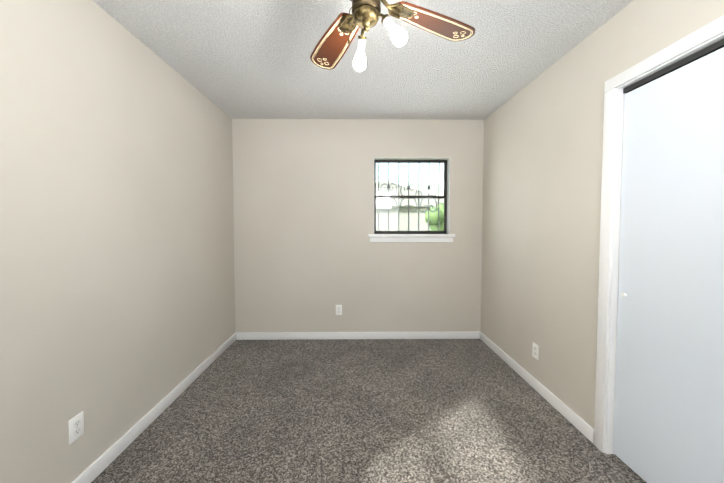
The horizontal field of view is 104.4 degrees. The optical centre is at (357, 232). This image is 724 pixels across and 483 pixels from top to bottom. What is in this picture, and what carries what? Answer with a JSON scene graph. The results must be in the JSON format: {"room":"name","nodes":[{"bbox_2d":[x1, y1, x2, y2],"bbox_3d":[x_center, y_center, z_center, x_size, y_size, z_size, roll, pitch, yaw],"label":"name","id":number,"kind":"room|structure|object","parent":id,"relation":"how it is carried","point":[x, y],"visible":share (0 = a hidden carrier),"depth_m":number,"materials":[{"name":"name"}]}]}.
{"room":"empty bedroom","nodes":[
{"label":"empty bedroom","id":0,"kind":"room"},
{"bbox_2d":[0,0,234,482],"bbox_3d":[-1.418,0.051,1.010,0.140,2.440,4.470,0,2,-1],"label":"wall","id":1,"kind":"structure","parent":0,"point":[117,301],"depth_m":1.46,"materials":[{"name":"paint"}]},
{"bbox_2d":[68,411,83,444],"bbox_3d":[-1.347,0.935,1.347,0.008,0.115,0.070,0,2,-1],"label":"electrical outlet","id":2,"kind":"object","parent":1,"relation":"attached to","point":[76,426],"visible":1,"depth_m":1.34,"materials":[{"name":"white plastic"}]},
{"bbox_2d":[72,332,235,482],"bbox_3d":[-1.339,1.229,1.052,0.018,0.082,4.190,0,2,-1],"label":"baseboard","id":3,"kind":"structure","parent":1,"relation":"attached to","point":[100,464],"depth_m":1.76,"materials":[{"name":"white wood"}]},
{"bbox_2d":[232,119,483,331],"bbox_3d":[0.010,-0.024,3.189,2.760,2.440,0.140,0,2,-1],"label":"wall","id":4,"kind":"structure","parent":0,"point":[309,256],"depth_m":3.12,"materials":[{"name":"paint"}]},
{"bbox_2d":[336,305,341,314],"bbox_3d":[-0.209,0.868,3.143,0.070,0.115,0.008,0,2,-1],"label":"electrical outlet","id":5,"kind":"object","parent":4,"relation":"attached to","point":[338,309],"visible":1,"depth_m":3.14,"materials":[{"name":"white plastic"}]},
{"bbox_2d":[236,331,479,339],"bbox_3d":[0.026,1.157,3.152,2.730,0.082,0.014,0,2,-1],"label":"baseboard","id":6,"kind":"structure","parent":4,"relation":"attached to","point":[445,334],"depth_m":3.14,"materials":[{"name":"white wood"}]},
{"bbox_2d":[374,160,446,233],"bbox_3d":[0.599,-0.406,3.239,0.964,0.960,0.118,0,2,-1],"label":"window","id":7,"kind":"structure","parent":4,"relation":"in","point":[418,197],"depth_m":3.21,"materials":[{"name":"black metal"}]},
{"bbox_2d":[368,158,454,241],"bbox_3d":[0.600,-0.357,3.135,0.960,0.933,0.107,0,2,-1],"label":"window frame","id":8,"kind":"structure","parent":4,"relation":"attached to","point":[447,237],"depth_m":3.11,"materials":[{"name":"white"}]},
{"bbox_2d":[93,0,632,119],"bbox_3d":[0.407,-1.219,0.985,3.790,0.100,4.470,0,2,-1],"label":"ceiling","id":9,"kind":"structure","parent":0,"point":[241,59],"depth_m":1.88,"materials":[{"name":"white paint"}]},
{"bbox_2d":[310,0,474,70],"bbox_3d":[0.031,-0.914,1.017,0.779,0.512,0.779,1,2,18],"label":"ceiling fan","id":10,"kind":"object","parent":9,"relation":"hanging from","point":[332,45],"visible":1,"depth_m":1.14,"materials":[{"name":"brown wood"}]},
{"bbox_2d":[91,339,646,482],"bbox_3d":[0.407,1.320,1.073,3.790,0.100,4.470,0,2,-1],"label":"floor","id":11,"kind":"structure","parent":0,"point":[372,411],"depth_m":1.82,"materials":[{"name":"carpet"}]},
{"bbox_2d":[481,0,723,428],"bbox_3d":[1.482,0.050,1.040,0.140,2.440,4.470,0,2,-1],"label":"wall","id":12,"kind":"structure","parent":0,"point":[542,164],"depth_m":1.96,"materials":[{"name":"paint"}]},
{"bbox_2d":[532,342,538,359],"bbox_3d":[1.396,0.930,2.205,0.008,0.115,0.070,0,2,-1],"label":"electrical outlet","id":13,"kind":"object","parent":12,"relation":"attached to","point":[535,351],"visible":1,"depth_m":2.20,"materials":[{"name":"white plastic"}]},
{"bbox_2d":[480,331,593,442],"bbox_3d":[1.389,1.183,2.406,0.018,0.082,1.495,0,2,-1],"label":"baseboard","id":14,"kind":"structure","parent":12,"relation":"attached to","point":[570,415],"depth_m":2.07,"materials":[{"name":"white wood"}]},
{"bbox_2d":[594,15,723,453],"bbox_3d":[1.476,0.229,0.801,0.159,2.098,1.636,0,2,-1],"label":"door frame","id":15,"kind":"structure","parent":12,"relation":"attached to","point":[707,32],"depth_m":1.55,"materials":[{"name":"white wood"}]},
{"bbox_2d":[613,38,723,482],"bbox_3d":[1.477,0.264,0.802,0.104,2.029,1.496,0,2,-1],"label":"closet door","id":16,"kind":"structure","parent":12,"relation":"in","point":[669,406],"depth_m":1.28,"materials":[{"name":"white wood"}]},
{"label":"outside","id":17,"kind":"structure","parent":0,"visible":0},
{"bbox_3d":[1.021,1.276,13.990,85.000,0.100,110.000,0,2,-1],"label":"lawn","id":18,"kind":"structure","parent":17,"visible":0},
{"bbox_2d":[376,180,443,230],"bbox_3d":[1.910,-1.551,24.909,11.800,4.800,8.800,0,2,-1],"label":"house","id":19,"kind":"structure","parent":18,"relation":"on","point":[384,223],"depth_m":20.91,"materials":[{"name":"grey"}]},
{"bbox_2d":[425,203,443,230],"bbox_3d":[0.715,-3.203,16.179,29.088,8.702,12.188,0,2,8],"label":"trees","id":20,"kind":"object","parent":18,"relation":"on","point":[435,224],"depth_m":12.30,"materials":[{"name":"green plant"}]}
]}

